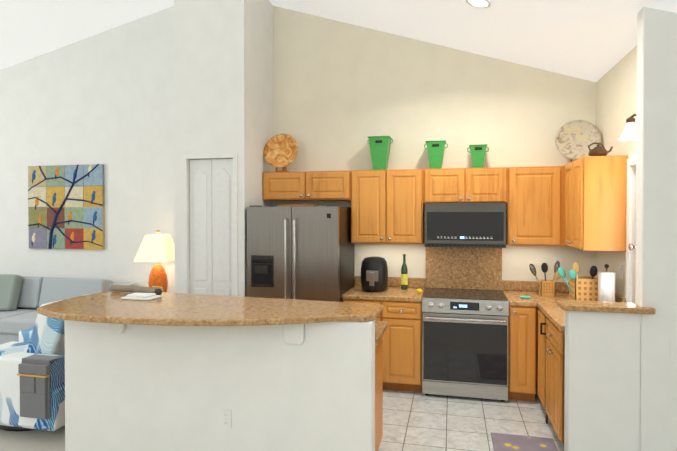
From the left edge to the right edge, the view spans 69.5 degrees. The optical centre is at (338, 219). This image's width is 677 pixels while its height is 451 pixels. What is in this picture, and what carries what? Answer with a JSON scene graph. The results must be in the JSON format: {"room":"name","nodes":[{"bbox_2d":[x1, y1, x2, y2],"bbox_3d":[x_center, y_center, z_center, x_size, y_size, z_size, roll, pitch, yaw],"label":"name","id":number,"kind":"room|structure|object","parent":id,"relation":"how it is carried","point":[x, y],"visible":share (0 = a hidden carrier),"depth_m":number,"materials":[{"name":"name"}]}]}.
{"room":"kitchen","nodes":[
{"label":"kitchen","id":0,"kind":"room"},
{"bbox_2d":[0,425,64,450],"bbox_3d":[-1.634,1.690,1.408,12.000,0.050,8.450,0,1,13],"label":"floor","id":1,"kind":"structure","parent":0,"point":[38,440],"depth_m":3.63,"materials":[{"name":"beige carpet"}]},
{"bbox_2d":[0,294,88,431],"bbox_3d":[-2.502,1.141,4.073,1.100,0.988,0.900,0,1,13],"label":"armchair","id":2,"kind":"object","parent":1,"relation":"on","point":[44,335],"visible":0.25,"depth_m":3.61,"materials":[{"name":"fabric"}]},
{"bbox_2d":[17,354,60,418],"bbox_3d":[-2.180,1.219,3.561,0.250,0.424,0.154,0,1,13],"label":"caddy","id":3,"kind":"object","parent":2,"relation":"on","point":[34,372],"visible":1,"depth_m":3.50,"materials":[{"name":"fabric"}]},
{"bbox_2d":[0,274,136,344],"bbox_3d":[-3.993,1.130,5.785,3.020,0.973,0.920,0,1,13],"label":"sofa","id":4,"kind":"object","parent":1,"relation":"on","point":[23,299],"visible":0.27,"depth_m":5.70,"materials":[{"name":"fabric"}]},
{"bbox_3d":[-2.077,1.290,5.506,0.560,0.660,0.560,0,1,13],"label":"end table","id":5,"kind":"object","parent":1,"relation":"on","visible":0},
{"bbox_2d":[134,230,174,291],"bbox_3d":[-2.041,0.535,5.520,0.380,0.847,0.380,0,1,5],"label":"table lamp","id":6,"kind":"object","parent":5,"relation":"on","point":[158,247],"visible":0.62,"depth_m":5.41,"materials":[{"name":"fabric"}]},
{"bbox_2d":[37,292,382,325],"bbox_3d":[-0.859,0.584,3.209,2.230,0.039,0.908,0,1,13],"label":"island countertop","id":7,"kind":"structure","parent":0,"point":[174,309],"depth_m":3.05,"materials":[{"name":"brown stone"}]},
{"bbox_2d":[110,285,161,294],"bbox_3d":[-1.528,0.531,3.702,0.492,0.057,0.068,0,1,24],"label":"driftwood","id":8,"kind":"object","parent":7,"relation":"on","point":[130,288],"visible":0.96,"depth_m":3.69,"materials":[{"name":"wood"}]},
{"bbox_2d":[121,293,160,300],"bbox_3d":[-1.409,0.545,3.490,0.230,0.031,0.150,0,1,13],"label":"folded cloth","id":9,"kind":"object","parent":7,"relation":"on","point":[142,296],"visible":0.98,"depth_m":3.44,"materials":[{"name":"white fabric"}]},
{"bbox_2d":[64,320,374,450],"bbox_3d":[-0.844,1.125,3.190,2.164,1.040,0.150,0,1,13],"label":"wall","id":10,"kind":"structure","parent":0,"point":[285,387],"depth_m":3.12,"materials":[{"name":"paint"}]},
{"bbox_2d":[221,409,231,428],"bbox_3d":[-0.717,1.268,3.111,0.072,0.118,0.008,0,1,13],"label":"outlet","id":11,"kind":"object","parent":10,"relation":"in","point":[226,420],"visible":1,"depth_m":3.11,"materials":[{"name":"white paint"}]},
{"bbox_2d":[174,0,272,296],"bbox_3d":[-1.196,-0.510,5.215,0.760,4.265,0.790,0,1,13],"label":"wall","id":12,"kind":"structure","parent":0,"point":[223,76],"depth_m":4.85,"materials":[{"name":"paint"}]},
{"bbox_2d":[183,153,237,295],"bbox_3d":[-1.265,0.487,4.862,0.590,2.280,0.079,0,1,13],"label":"door frame","id":13,"kind":"structure","parent":12,"relation":"attached to","point":[213,226],"depth_m":4.87,"materials":[{"name":"white paint"}]},
{"bbox_2d":[0,6,595,292],"bbox_3d":[-0.664,-0.516,5.558,12.000,4.270,0.120,0,1,13],"label":"wall","id":14,"kind":"structure","parent":0,"point":[342,91],"depth_m":5.44,"materials":[{"name":"paint"}]},
{"bbox_2d":[28,164,104,249],"bbox_3d":[-3.424,-0.164,6.111,1.104,1.062,0.057,0,1,13],"label":"framed picture","id":15,"kind":"object","parent":14,"relation":"attached to","point":[66,206],"visible":1,"depth_m":6.10},
{"bbox_2d":[263,170,350,200],"bbox_3d":[-0.306,-0.357,5.240,0.957,0.300,0.338,0,1,13],"label":"upper cabinet","id":16,"kind":"object","parent":14,"relation":"attached to","point":[304,185],"depth_m":5.08,"materials":[{"name":"brown wood"}]},
{"bbox_2d":[264,134,297,171],"bbox_3d":[-0.606,-0.713,5.195,0.380,0.411,0.156,0,1,13],"label":"plate","id":17,"kind":"object","parent":16,"relation":"on","point":[280,150],"visible":0.94,"depth_m":5.19,"materials":[{"name":"orange ceramic"}]},
{"bbox_2d":[278,205,320,206],"bbox_3d":[-0.386,-0.139,4.882,0.350,0.019,0.300,0,1,13],"label":"tray","id":18,"kind":"object","parent":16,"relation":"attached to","point":[299,205],"visible":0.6,"depth_m":4.74,"materials":[{"name":"brown wood"}]},
{"bbox_2d":[381,255,387,265],"bbox_3d":[0.494,0.439,5.233,0.072,0.118,0.008,0,1,13],"label":"outlet","id":19,"kind":"object","parent":14,"relation":"attached to","point":[385,257],"visible":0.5,"depth_m":5.23,"materials":[{"name":"white paint"}]},
{"bbox_2d":[351,169,424,243],"bbox_3d":[0.515,-0.134,5.051,0.730,0.742,0.338,0,1,13],"label":"upper cabinet","id":20,"kind":"object","parent":14,"relation":"attached to","point":[387,206],"depth_m":4.89,"materials":[{"name":"brown wood"}]},
{"bbox_2d":[367,136,392,169],"bbox_3d":[0.433,-0.680,5.076,0.267,0.348,0.228,0,1,13],"label":"vase","id":21,"kind":"object","parent":20,"relation":"on","point":[380,148],"visible":0.98,"depth_m":4.99,"materials":[{"name":"metal"}]},
{"bbox_2d":[425,247,501,289],"bbox_3d":[1.287,0.486,5.042,0.764,0.450,0.020,0,1,13],"label":"backsplash panel","id":22,"kind":"object","parent":14,"relation":"attached to","point":[465,267],"visible":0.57,"depth_m":5.03,"materials":[{"name":"stone"}]},
{"bbox_2d":[423,167,510,205],"bbox_3d":[1.256,-0.334,4.877,0.790,0.340,0.338,0,1,13],"label":"upper cabinet","id":23,"kind":"object","parent":14,"relation":"attached to","point":[448,185],"depth_m":4.71,"materials":[{"name":"brown wood"}]},
{"bbox_2d":[424,140,447,168],"bbox_3d":[0.987,-0.647,4.947,0.239,0.284,0.200,0,1,13],"label":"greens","id":24,"kind":"object","parent":23,"relation":"on","point":[435,149],"visible":0.98,"depth_m":4.88,"materials":[{"name":"metal"}]},
{"bbox_2d":[425,203,505,247],"bbox_3d":[1.250,0.050,4.854,0.756,0.422,0.393,0,1,13],"label":"microwave","id":25,"kind":"object","parent":23,"relation":"attached to","point":[481,225],"visible":1,"depth_m":4.66,"materials":[{"name":"metal"}]},
{"bbox_2d":[467,144,488,167],"bbox_3d":[1.388,-0.621,4.854,0.210,0.234,0.171,0,1,13],"label":"vase","id":26,"kind":"object","parent":23,"relation":"on","point":[477,152],"visible":0.94,"depth_m":4.79,"materials":[{"name":"metal"}]},
{"bbox_2d":[506,166,566,245],"bbox_3d":[1.897,-0.131,4.730,0.526,0.742,0.338,0,1,13],"label":"upper cabinet","id":27,"kind":"object","parent":14,"relation":"attached to","point":[535,216],"depth_m":4.57,"materials":[{"name":"brown wood"}]},
{"bbox_2d":[554,257,561,267],"bbox_3d":[2.177,0.430,4.842,0.072,0.118,0.008,0,1,13],"label":"outlet","id":28,"kind":"object","parent":14,"relation":"attached to","point":[556,259],"visible":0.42,"depth_m":4.84,"materials":[{"name":"white paint"}]},
{"bbox_2d":[0,0,676,81],"bbox_3d":[-1.634,-1.548,1.373,12.240,2.314,8.690,0,1,13],"label":"ceiling","id":29,"kind":"structure","parent":0,"point":[593,40],"depth_m":4.56,"materials":[{"name":"paint"}]},
{"bbox_2d":[465,0,490,8],"bbox_3d":[1.085,-1.692,3.794,0.193,0.069,0.200,0,1,13],"label":"recessed light","id":30,"kind":"object","parent":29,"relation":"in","point":[482,4],"visible":1,"depth_m":3.82,"materials":[{"name":"white paint"}]},
{"bbox_2d":[378,389,563,450],"bbox_3d":[1.623,1.663,3.793,6.735,0.050,2.330,0,1,13],"label":"floor","id":31,"kind":"structure","parent":0,"point":[416,421],"depth_m":3.96,"materials":[{"name":"white tile"}]},
{"bbox_2d":[247,205,353,301],"bbox_3d":[-0.367,0.742,4.984,0.915,1.767,0.832,0,1,13],"label":"refrigerator","id":32,"kind":"object","parent":31,"relation":"on","point":[302,253],"visible":0.48,"depth_m":4.64,"materials":[{"name":"metal"}]},
{"bbox_2d":[375,336,382,450],"bbox_3d":[-0.026,1.210,3.335,0.597,0.868,0.498,0,1,13],"label":"base cabinet","id":33,"kind":"object","parent":31,"relation":"on","point":[378,392],"visible":0.02,"depth_m":3.21,"materials":[{"name":"brown wood"}]},
{"bbox_2d":[375,321,387,344],"bbox_3d":[-0.758,0.751,3.505,2.166,0.043,0.506,0,1,13],"label":"countertop","id":34,"kind":"structure","parent":33,"relation":"on","point":[381,327],"depth_m":3.29,"materials":[{"name":"stone"}]},
{"bbox_2d":[343,299,536,401],"bbox_3d":[0.960,1.194,4.787,1.751,0.868,0.680,0,1,13],"label":"base cabinet","id":35,"kind":"object","parent":31,"relation":"on","point":[402,352],"visible":0.56,"depth_m":4.53,"materials":[{"name":"brown wood"}]},
{"bbox_2d":[342,276,424,301],"bbox_3d":[0.474,0.686,4.908,0.754,0.143,0.653,0,1,13],"label":"countertop","id":36,"kind":"structure","parent":35,"relation":"on","point":[394,291],"depth_m":4.81,"materials":[{"name":"stone"}]},
{"bbox_2d":[361,256,387,291],"bbox_3d":[0.358,0.543,4.918,0.276,0.340,0.337,0,1,13],"label":"air fryer","id":37,"kind":"object","parent":36,"relation":"on","point":[374,273],"visible":1,"depth_m":4.82,"materials":[{"name":"black plastic"}]},
{"bbox_2d":[401,254,407,289],"bbox_3d":[0.675,0.532,5.005,0.070,0.361,0.069,0,1,13],"label":"wine bottle","id":38,"kind":"object","parent":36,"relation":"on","point":[404,277],"visible":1,"depth_m":4.98,"materials":[{"name":"green glass"}]},
{"bbox_2d":[422,288,508,401],"bbox_3d":[1.206,1.172,4.699,0.764,0.913,0.712,0,1,13],"label":"range","id":39,"kind":"object","parent":31,"relation":"on","point":[464,342],"visible":1,"depth_m":4.41,"materials":[{"name":"metal"}]},
{"bbox_2d":[491,433,557,450],"bbox_3d":[1.280,1.639,3.246,0.445,0.012,0.910,0,1,13],"label":"kitchen mat","id":40,"kind":"object","parent":31,"relation":"on","point":[505,442],"visible":0.92,"depth_m":3.56,"materials":[{"name":"purple fabric"}]},
{"bbox_2d":[536,307,564,422],"bbox_3d":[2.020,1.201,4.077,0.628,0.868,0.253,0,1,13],"label":"base cabinet","id":41,"kind":"object","parent":31,"relation":"on","point":[550,353],"depth_m":3.72,"materials":[{"name":"brown wood"}]},
{"bbox_2d":[502,280,625,331],"bbox_3d":[1.906,0.695,4.101,0.864,0.143,1.576,0,1,13],"label":"countertop","id":42,"kind":"structure","parent":41,"relation":"on","point":[548,307],"depth_m":4.46,"materials":[{"name":"stone"}]},
{"bbox_2d":[529,261,560,296],"bbox_3d":[1.952,0.551,4.613,0.286,0.332,0.126,0,1,13],"label":"utensil holder","id":43,"kind":"object","parent":42,"relation":"on","point":[546,288],"visible":1,"depth_m":4.56,"materials":[{"name":"brown wood"}]},
{"bbox_2d":[557,262,597,300],"bbox_3d":[2.119,0.545,4.194,0.442,0.352,0.201,0,1,13],"label":"utensil holder","id":44,"kind":"object","parent":42,"relation":"on","point":[583,288],"visible":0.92,"depth_m":4.12,"materials":[{"name":"brown wood"}]},
{"bbox_2d":[598,264,614,301],"bbox_3d":[2.193,0.542,3.992,0.150,0.363,0.150,0,1,13],"label":"paper towel holder","id":45,"kind":"object","parent":42,"relation":"on","point":[606,285],"visible":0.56,"depth_m":3.94,"materials":[{"name":"white paper"}]},
{"bbox_2d":[595,45,636,297],"bbox_3d":[2.387,0.153,3.984,0.120,2.968,1.580,0,1,13],"label":"wall","id":46,"kind":"structure","parent":0,"point":[616,94],"depth_m":4.13,"materials":[{"name":"paint"}]},
{"bbox_2d":[564,155,627,250],"bbox_3d":[2.219,-0.137,4.360,0.375,0.762,0.913,0,1,13],"label":"upper cabinet","id":47,"kind":"object","parent":46,"relation":"attached to","point":[595,200],"depth_m":3.92,"materials":[{"name":"brown wood"}]},
{"bbox_2d":[555,120,600,161],"bbox_3d":[2.246,-0.732,4.595,0.387,0.420,0.173,0,1,13],"label":"decorative plate","id":48,"kind":"object","parent":47,"relation":"on","point":[574,139],"visible":0.83,"depth_m":4.59,"materials":[{"name":"beige ceramic"}]},
{"bbox_2d":[588,142,612,155],"bbox_3d":[2.181,-0.582,4.065,0.193,0.132,0.144,0,1,13],"label":"teapot","id":49,"kind":"object","parent":47,"relation":"on","point":[597,150],"visible":0.96,"depth_m":4.03,"materials":[{"name":"brown ceramic"}]},
{"bbox_2d":[619,264,622,278],"bbox_3d":[2.331,0.427,4.035,0.010,0.118,0.072,0,1,13],"label":"light switch","id":50,"kind":"object","parent":46,"relation":"attached to","point":[620,271],"visible":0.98,"depth_m":4.02,"materials":[{"name":"white paint"}]},
{"bbox_2d":[619,114,635,140],"bbox_3d":[2.139,-0.696,3.560,0.171,0.210,0.156,0,1,13],"label":"light","id":51,"kind":"object","parent":46,"relation":"attached to","point":[629,132],"visible":0.67,"depth_m":3.54,"materials":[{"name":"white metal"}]},
{"bbox_2d":[626,156,635,303],"bbox_3d":[2.242,0.581,3.560,0.108,2.120,0.640,0,1,13],"label":"door frame","id":52,"kind":"structure","parent":46,"relation":"attached to","point":[630,237],"depth_m":3.81,"materials":[{"name":"white paint"}]},
{"bbox_2d":[564,7,676,450],"bbox_3d":[3.171,0.139,2.928,3.335,3.019,0.120,0,1,13],"label":"wall","id":53,"kind":"structure","parent":0,"point":[656,209],"depth_m":3.15,"materials":[{"name":"paint"}]},
{"bbox_2d":[557,300,655,313],"bbox_3d":[1.765,0.579,3.247,0.547,0.040,0.205,0,1,13],"label":"half wall cap","id":54,"kind":"object","parent":53,"relation":"on","point":[600,306],"visible":0.98,"depth_m":3.18,"materials":[{"name":"brown stone"}]}
]}

